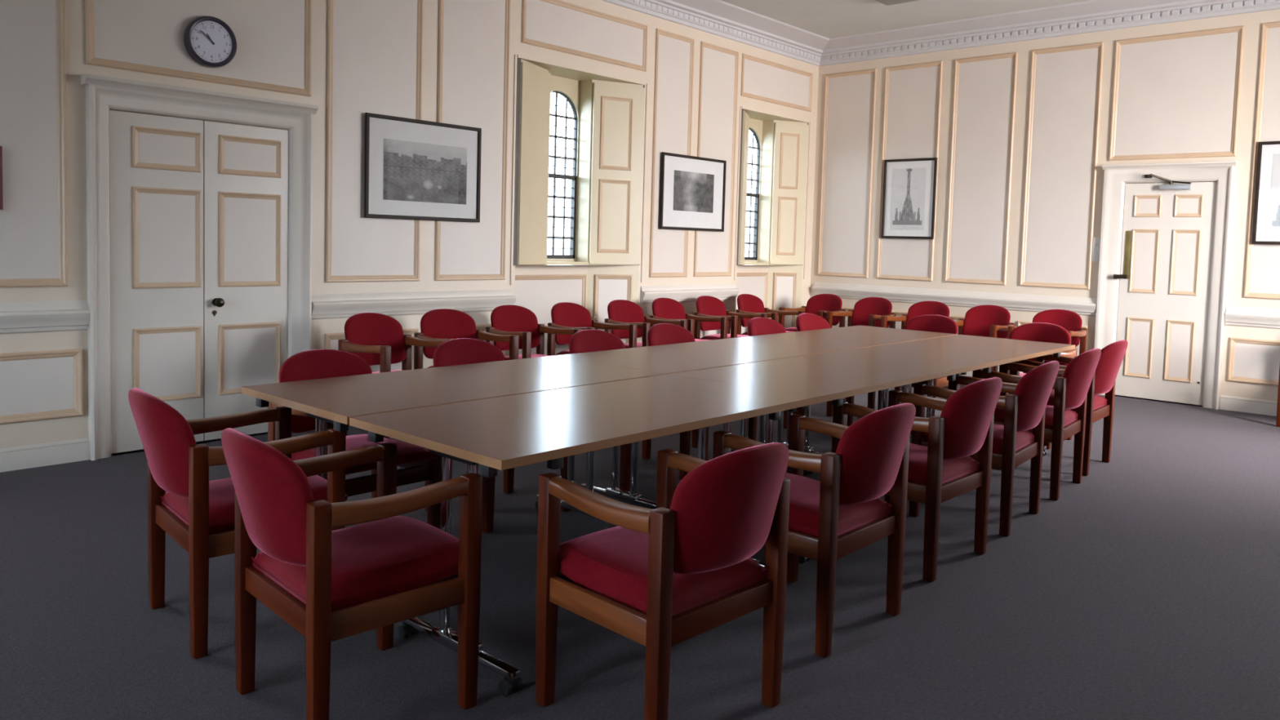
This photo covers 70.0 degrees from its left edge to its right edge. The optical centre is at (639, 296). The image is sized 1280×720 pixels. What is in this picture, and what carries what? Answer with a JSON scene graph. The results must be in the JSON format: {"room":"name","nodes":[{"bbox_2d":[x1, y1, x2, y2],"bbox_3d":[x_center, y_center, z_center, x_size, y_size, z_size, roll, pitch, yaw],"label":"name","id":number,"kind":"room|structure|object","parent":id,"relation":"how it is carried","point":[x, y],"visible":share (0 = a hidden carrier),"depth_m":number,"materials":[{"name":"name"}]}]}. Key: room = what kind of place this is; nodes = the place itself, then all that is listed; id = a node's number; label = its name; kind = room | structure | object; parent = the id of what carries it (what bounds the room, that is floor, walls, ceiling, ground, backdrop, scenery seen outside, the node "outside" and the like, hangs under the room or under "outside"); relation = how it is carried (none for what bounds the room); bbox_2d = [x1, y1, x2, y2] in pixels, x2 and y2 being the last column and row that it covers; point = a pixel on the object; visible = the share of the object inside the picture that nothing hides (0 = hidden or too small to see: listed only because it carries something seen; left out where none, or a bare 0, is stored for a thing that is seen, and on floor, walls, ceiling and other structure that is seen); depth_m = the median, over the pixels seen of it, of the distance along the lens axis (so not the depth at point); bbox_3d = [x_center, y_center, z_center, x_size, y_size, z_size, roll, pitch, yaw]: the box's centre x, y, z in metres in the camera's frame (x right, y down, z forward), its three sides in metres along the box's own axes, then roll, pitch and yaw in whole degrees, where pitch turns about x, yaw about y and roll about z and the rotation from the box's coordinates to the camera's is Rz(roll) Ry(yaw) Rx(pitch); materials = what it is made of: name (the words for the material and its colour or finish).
{"room":"meeting room","nodes":[
{"label":"meeting room","id":0,"kind":"room"},
{"bbox_2d":[0,0,818,455],"bbox_3d":[-3.160,-0.894,5.282,0.420,3.620,15.000,5,5,42],"label":"wall","id":1,"kind":"structure","parent":0,"point":[455,62],"depth_m":6.54,"materials":[{"name":"paint"}]},
{"bbox_2d":[0,146,3,209],"bbox_3d":[-3.556,-0.612,4.569,0.026,0.332,0.618,5,5,42],"label":"notice board","id":2,"kind":"object","parent":1,"relation":"attached to","point":[1,147],"visible":1,"depth_m":4.79,"materials":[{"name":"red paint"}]},
{"bbox_2d":[0,437,88,472],"bbox_3d":[-3.557,0.880,4.709,0.022,0.124,13.530,5,5,42],"label":"baseboard","id":3,"kind":"structure","parent":1,"relation":"attached to","point":[28,456],"depth_m":5.01,"materials":[{"name":"white paint"}]},
{"bbox_2d":[80,73,318,460],"bbox_3d":[-2.643,-0.164,5.600,0.135,2.152,1.360,5,5,42],"label":"door","id":4,"kind":"structure","parent":1,"relation":"in","point":[192,308],"depth_m":5.55,"materials":[{"name":"white paint"}]},
{"bbox_2d":[183,15,236,67],"bbox_3d":[-2.593,-1.537,5.526,0.052,0.304,0.304,5,5,42],"label":"wall clock","id":5,"kind":"object","parent":1,"relation":"attached to","point":[210,42],"visible":1,"depth_m":5.51,"materials":[{"name":"plastic"}]},
{"bbox_2d":[0,283,738,333],"bbox_3d":[-3.529,0.126,4.644,0.060,0.170,13.510,5,5,42],"label":"trim","id":6,"kind":"structure","parent":1,"relation":"attached to","point":[32,317],"depth_m":6.46,"materials":[{"name":"white paint"}]},
{"bbox_2d":[364,112,481,222],"bbox_3d":[-1.569,-0.920,6.702,0.019,0.723,0.992,5,5,42],"label":"framed print","id":7,"kind":"object","parent":1,"relation":"attached to","point":[415,169],"visible":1,"depth_m":6.68,"materials":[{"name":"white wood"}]},
{"bbox_2d":[516,62,644,264],"bbox_3d":[-0.627,-1.097,8.048,0.426,1.624,1.476,5,5,42],"label":"window","id":8,"kind":"structure","parent":1,"relation":"in","point":[618,110],"depth_m":8.27,"materials":[{"name":"wood"}]},
{"bbox_2d":[516,62,551,264],"bbox_3d":[-0.883,-1.079,7.612,0.026,1.624,0.514,3,4,20],"label":"shutter","id":9,"kind":"object","parent":8,"relation":"attached to","point":[535,82],"depth_m":7.57,"materials":[{"name":"paint"}]},
{"bbox_2d":[589,82,644,264],"bbox_3d":[-0.208,-1.103,8.345,0.496,1.624,0.038,0,4,-25],"label":"shutter","id":10,"kind":"object","parent":8,"relation":"attached to","point":[618,110],"depth_m":8.33,"materials":[{"name":"paint"}]},
{"bbox_2d":[659,151,726,231],"bbox_3d":[0.536,-1.012,9.011,0.019,0.725,0.988,5,5,42],"label":"framed print","id":11,"kind":"object","parent":1,"relation":"attached to","point":[693,188],"visible":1,"depth_m":8.99,"materials":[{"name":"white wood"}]},
{"bbox_2d":[737,111,808,264],"bbox_3d":[1.339,-1.159,10.207,0.424,1.600,1.256,5,5,42],"label":"window","id":12,"kind":"structure","parent":1,"relation":"in","point":[790,140],"depth_m":10.43,"materials":[{"name":"wood"}]},
{"bbox_2d":[737,111,749,264],"bbox_3d":[1.112,-1.142,9.803,0.026,1.600,0.391,2,4,13],"label":"shutter","id":13,"kind":"object","parent":12,"relation":"attached to","point":[745,117],"depth_m":9.70,"materials":[{"name":"paint"}]},
{"bbox_2d":[769,122,808,264],"bbox_3d":[1.708,-1.164,10.450,0.426,1.600,0.038,0,4,-21],"label":"shutter","id":14,"kind":"object","parent":12,"relation":"attached to","point":[790,140],"depth_m":10.44,"materials":[{"name":"paint"}]},
{"bbox_2d":[601,0,1279,66],"bbox_3d":[-0.424,-2.373,2.737,6.900,0.215,15.000,5,5,42],"label":"trim","id":15,"kind":"structure","parent":1,"relation":"attached to","point":[720,18],"depth_m":8.98,"materials":[{"name":"paint"}]},
{"bbox_2d":[0,384,1279,719],"bbox_3d":[-0.651,1.162,2.896,7.620,0.060,15.350,5,5,42],"label":"floor","id":16,"kind":"structure","parent":0,"point":[1149,589],"depth_m":3.19,"materials":[{"name":"grey carpet"}]},
{"bbox_2d":[128,387,347,658],"bbox_3d":[-1.383,0.694,3.108,0.619,0.808,0.570,-1,5,-42],"label":"armchair","id":17,"kind":"object","parent":16,"relation":"on","point":[197,512],"visible":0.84,"depth_m":2.88,"materials":[{"name":"red fabric"}]},
{"bbox_2d":[221,427,482,719],"bbox_3d":[-0.828,0.742,2.551,0.619,0.808,0.570,-2,5,-43],"label":"armchair","id":18,"kind":"object","parent":16,"relation":"on","point":[328,585],"visible":1,"depth_m":2.42,"materials":[{"name":"red fabric"}]},
{"bbox_2d":[267,349,441,529],"bbox_3d":[-1.214,0.655,3.841,0.619,0.808,0.570,5,5,42],"label":"armchair","id":19,"kind":"object","parent":16,"relation":"on","point":[419,464],"visible":0.28,"depth_m":3.83,"materials":[{"name":"red fabric"}]},
{"bbox_2d":[337,312,447,438],"bbox_3d":[-1.567,0.529,5.789,0.619,0.808,0.570,4,4,39],"label":"armchair","id":20,"kind":"object","parent":16,"relation":"on","point":[377,339],"visible":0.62,"depth_m":5.91,"materials":[{"name":"red fabric"}]},
{"bbox_2d":[240,355,666,527],"bbox_3d":[-0.707,0.710,3.812,0.768,0.730,1.578,5,5,42],"label":"folding table","id":21,"kind":"object","parent":16,"relation":"on","point":[333,400],"visible":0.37,"depth_m":3.60,"materials":[{"name":"brown wood"}]},
{"bbox_2d":[413,308,519,369],"bbox_3d":[-1.212,0.511,6.253,0.570,0.808,0.619,-1,5,-42],"label":"armchair","id":22,"kind":"object","parent":16,"relation":"on","point":[442,324],"visible":0.41,"depth_m":6.36,"materials":[{"name":"red fabric"}]},
{"bbox_2d":[424,337,571,533],"bbox_3d":[-0.703,0.634,4.432,0.619,0.808,0.570,5,5,42],"label":"armchair","id":23,"kind":"object","parent":16,"relation":"on","point":[461,351],"visible":0.16,"depth_m":4.52,"materials":[{"name":"red fabric"}]},
{"bbox_2d":[485,304,582,359],"bbox_3d":[-0.820,0.488,6.821,0.619,0.808,0.570,5,5,44],"label":"armchair","id":24,"kind":"object","parent":16,"relation":"on","point":[508,319],"visible":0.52,"depth_m":6.94,"materials":[{"name":"red fabric"}]},
{"bbox_2d":[349,373,817,696],"bbox_3d":[-0.130,0.757,3.287,0.768,0.730,1.578,5,5,42],"label":"folding table","id":25,"kind":"object","parent":16,"relation":"on","point":[512,431],"visible":0.75,"depth_m":2.98,"materials":[{"name":"laminate"}]},
{"bbox_2d":[546,302,637,355],"bbox_3d":[-0.413,0.470,7.304,0.619,0.808,0.570,5,5,41],"label":"armchair","id":26,"kind":"object","parent":16,"relation":"on","point":[563,314],"visible":0.49,"depth_m":7.37,"materials":[{"name":"red fabric"}]},
{"bbox_2d":[568,329,691,491],"bbox_3d":[-0.096,0.613,5.069,0.619,0.808,0.570,5,5,42],"label":"armchair","id":27,"kind":"object","parent":16,"relation":"on","point":[584,340],"visible":0.17,"depth_m":5.09,"materials":[{"name":"red fabric"}]},
{"bbox_2d":[604,299,687,348],"bbox_3d":[0.018,0.451,7.830,0.619,0.808,0.570,5,5,42],"label":"armchair","id":28,"kind":"object","parent":16,"relation":"on","point":[619,311],"visible":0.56,"depth_m":7.92,"materials":[{"name":"red fabric"}]},
{"bbox_2d":[535,442,790,719],"bbox_3d":[0.092,0.767,2.568,0.570,0.808,0.619,-2,5,-45],"label":"armchair","id":29,"kind":"object","parent":16,"relation":"on","point":[685,563],"visible":1,"depth_m":2.41,"materials":[{"name":"red fabric"}]},
{"bbox_2d":[649,297,728,341],"bbox_3d":[0.405,0.434,8.289,0.619,0.808,0.570,5,5,42],"label":"armchair","id":30,"kind":"object","parent":16,"relation":"on","point":[664,308],"visible":0.38,"depth_m":8.38,"materials":[{"name":"red fabric"}]},
{"bbox_2d":[554,337,844,508],"bbox_3d":[0.356,0.669,4.978,0.768,0.730,1.578,5,5,42],"label":"folding table","id":31,"kind":"object","parent":16,"relation":"on","point":[671,358],"visible":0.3,"depth_m":4.75,"materials":[{"name":"brown wood"}]},
{"bbox_2d":[641,323,757,461],"bbox_3d":[0.342,0.593,5.601,0.619,0.808,0.570,5,5,42],"label":"armchair","id":32,"kind":"object","parent":16,"relation":"on","point":[660,334],"visible":0.14,"depth_m":5.68,"materials":[{"name":"red fabric"}]},
{"bbox_2d":[693,295,767,339],"bbox_3d":[0.836,0.416,8.802,0.619,0.808,0.570,5,5,42],"label":"armchair","id":33,"kind":"object","parent":16,"relation":"on","point":[706,305],"visible":0.48,"depth_m":8.86,"materials":[{"name":"red fabric"}]},
{"bbox_2d":[735,293,804,335],"bbox_3d":[1.290,0.396,9.345,0.619,0.808,0.570,5,5,42],"label":"armchair","id":34,"kind":"object","parent":16,"relation":"on","point":[746,303],"visible":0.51,"depth_m":9.42,"materials":[{"name":"red fabric"}]},
{"bbox_2d":[746,317,845,428],"bbox_3d":[1.039,0.571,6.299,0.619,0.808,0.570,5,5,42],"label":"armchair","id":35,"kind":"object","parent":16,"relation":"on","point":[756,326],"visible":0.15,"depth_m":6.46,"materials":[{"name":"red fabric"}]},
{"bbox_2d":[778,293,845,331],"bbox_3d":[1.861,0.384,9.806,0.570,0.808,0.619,5,5,42],"label":"armchair","id":36,"kind":"object","parent":16,"relation":"on","point":[818,304],"visible":0.44,"depth_m":9.91,"materials":[{"name":"red fabric"}]},
{"bbox_2d":[712,402,915,657],"bbox_3d":[0.635,0.742,3.234,0.619,0.808,0.570,5,5,42],"label":"armchair","id":37,"kind":"object","parent":16,"relation":"on","point":[836,516],"visible":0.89,"depth_m":3.02,"materials":[{"name":"red fabric"}]},
{"bbox_2d":[670,350,977,564],"bbox_3d":[0.933,0.717,4.454,0.768,0.730,1.578,5,5,42],"label":"folding table","id":38,"kind":"object","parent":16,"relation":"on","point":[836,375],"visible":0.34,"depth_m":4.26,"materials":[{"name":"brown wood"}]},
{"bbox_2d":[792,313,879,426],"bbox_3d":[1.464,0.551,6.825,0.619,0.808,0.570,5,5,42],"label":"armchair","id":39,"kind":"object","parent":16,"relation":"on","point":[804,322],"visible":0.12,"depth_m":6.96,"materials":[{"name":"red fabric"}]},
{"bbox_2d":[737,325,958,453],"bbox_3d":[1.419,0.629,6.144,0.768,0.730,1.578,5,5,42],"label":"folding table","id":40,"kind":"object","parent":16,"relation":"on","point":[845,338],"visible":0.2,"depth_m":5.97,"materials":[{"name":"brown wood"}]},
{"bbox_2d":[826,297,896,328],"bbox_3d":[2.289,0.419,9.417,0.570,0.808,0.619,5,5,42],"label":"armchair","id":41,"kind":"object","parent":16,"relation":"on","point":[868,311],"visible":0.47,"depth_m":9.57,"materials":[{"name":"red fabric"}]},
{"bbox_2d":[867,315,961,416],"bbox_3d":[2.130,0.558,7.015,0.570,0.808,0.619,5,5,42],"label":"armchair","id":42,"kind":"object","parent":16,"relation":"on","point":[933,323],"visible":0.21,"depth_m":7.12,"materials":[{"name":"red fabric"}]},
{"bbox_2d":[831,377,1002,582],"bbox_3d":[1.205,0.717,3.928,0.619,0.808,0.570,5,5,43],"label":"armchair","id":43,"kind":"object","parent":16,"relation":"on","point":[941,471],"visible":0.78,"depth_m":3.70,"materials":[{"name":"red fabric"}]},
{"bbox_2d":[880,301,953,328],"bbox_3d":[2.728,0.459,8.964,0.570,0.808,0.619,5,5,42],"label":"armchair","id":44,"kind":"object","parent":16,"relation":"on","point":[922,308],"visible":0.31,"depth_m":9.13,"materials":[{"name":"red fabric"}]},
{"bbox_2d":[847,334,1075,456],"bbox_3d":[1.996,0.677,5.620,0.768,0.730,1.578,5,5,42],"label":"folding table","id":45,"kind":"object","parent":16,"relation":"on","point":[986,353],"visible":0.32,"depth_m":5.46,"materials":[{"name":"brown wood"}]},
{"bbox_2d":[941,304,1015,387],"bbox_3d":[3.163,0.494,8.569,0.570,0.808,0.619,5,5,42],"label":"armchair","id":46,"kind":"object","parent":16,"relation":"on","point":[986,320],"visible":0.43,"depth_m":8.73,"materials":[{"name":"red fabric"}]},
{"bbox_2d":[908,360,1059,536],"bbox_3d":[1.722,0.695,4.540,0.619,0.808,0.570,4,4,38],"label":"armchair","id":47,"kind":"object","parent":16,"relation":"on","point":[1013,445],"visible":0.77,"depth_m":4.31,"materials":[{"name":"red fabric"}]},
{"bbox_2d":[982,322,1077,448],"bbox_3d":[2.756,0.606,6.505,0.570,0.808,0.619,5,5,42],"label":"armchair","id":48,"kind":"object","parent":16,"relation":"on","point":[1034,331],"visible":0.25,"depth_m":6.64,"materials":[{"name":"red fabric"}]},
{"bbox_2d":[972,347,1101,500],"bbox_3d":[2.245,0.671,5.181,0.619,0.808,0.570,4,4,39],"label":"armchair","id":49,"kind":"object","parent":16,"relation":"on","point":[1071,386],"visible":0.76,"depth_m":4.94,"materials":[{"name":"red fabric"}]},
{"bbox_2d":[1007,309,1087,373],"bbox_3d":[3.648,0.531,8.182,0.570,0.808,0.619,5,5,42],"label":"armchair","id":50,"kind":"object","parent":16,"relation":"on","point":[1070,321],"visible":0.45,"depth_m":8.25,"materials":[{"name":"red fabric"}]},
{"bbox_2d":[1008,339,1128,475],"bbox_3d":[2.689,0.650,5.738,0.619,0.808,0.570,5,5,41],"label":"armchair","id":51,"kind":"object","parent":16,"relation":"on","point":[1104,380],"visible":0.52,"depth_m":5.51,"materials":[{"name":"red fabric"}]},
{"bbox_2d":[1275,365,1279,426],"bbox_3d":[5.418,0.637,7.234,0.570,0.808,0.619,5,5,42],"label":"armchair","id":52,"kind":"object","parent":16,"relation":"on","point":[1277,420],"visible":1,"depth_m":7.21,"materials":[{"name":"red fabric"}]},
{"bbox_2d":[720,0,1092,38],"bbox_3d":[-0.531,-2.519,2.829,7.800,0.060,15.600,5,5,42],"label":"ceiling","id":53,"kind":"structure","parent":0,"point":[829,19],"depth_m":8.90,"materials":[{"name":"paint"}]},
{"bbox_2d":[875,0,919,5],"bbox_3d":[2.312,-2.689,8.029,0.640,0.062,0.640,5,5,42],"label":"ceiling light","id":54,"kind":"object","parent":53,"relation":"attached to","point":[887,2],"visible":1,"depth_m":8.30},
{"bbox_2d":[809,8,1279,406],"bbox_3d":[4.673,-0.868,8.483,6.900,3.620,0.320,5,5,42],"label":"wall","id":55,"kind":"structure","parent":0,"point":[1021,135],"depth_m":8.95,"materials":[{"name":"paint"}]},
{"bbox_2d":[880,157,937,239],"bbox_3d":[2.898,-1.051,9.864,0.603,0.859,0.019,5,5,42],"label":"framed print","id":56,"kind":"object","parent":55,"relation":"attached to","point":[909,184],"visible":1,"depth_m":9.86,"materials":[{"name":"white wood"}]},
{"bbox_2d":[812,281,1279,328],"bbox_3d":[4.555,0.126,8.398,6.840,0.170,0.060,5,5,42],"label":"trim","id":57,"kind":"structure","parent":55,"relation":"attached to","point":[1264,317],"depth_m":9.22,"materials":[{"name":"white paint"}]},
{"bbox_2d":[1092,237,1100,262],"bbox_3d":[4.308,-0.438,8.630,0.061,0.224,0.017,5,5,42],"label":"light switch","id":58,"kind":"object","parent":55,"relation":"attached to","point":[1096,241],"visible":1,"depth_m":8.62,"materials":[{"name":"white plastic"}]},
{"bbox_2d":[961,369,1277,416],"bbox_3d":[4.524,0.880,8.477,6.900,0.124,0.022,5,5,42],"label":"baseboard","id":59,"kind":"structure","parent":55,"relation":"attached to","point":[1246,405],"depth_m":7.84,"materials":[{"name":"white paint"}]},
{"bbox_2d":[1093,160,1237,409],"bbox_3d":[4.686,-0.117,8.245,1.060,2.152,0.183,5,5,42],"label":"door","id":60,"kind":"structure","parent":55,"relation":"in","point":[1173,274],"depth_m":8.24,"materials":[{"name":"white paint"}]},
{"bbox_2d":[1251,141,1279,244],"bbox_3d":[5.442,-0.856,7.552,0.603,0.862,0.019,5,5,42],"label":"framed print","id":61,"kind":"object","parent":55,"relation":"attached to","point":[1266,220],"visible":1,"depth_m":7.70,"materials":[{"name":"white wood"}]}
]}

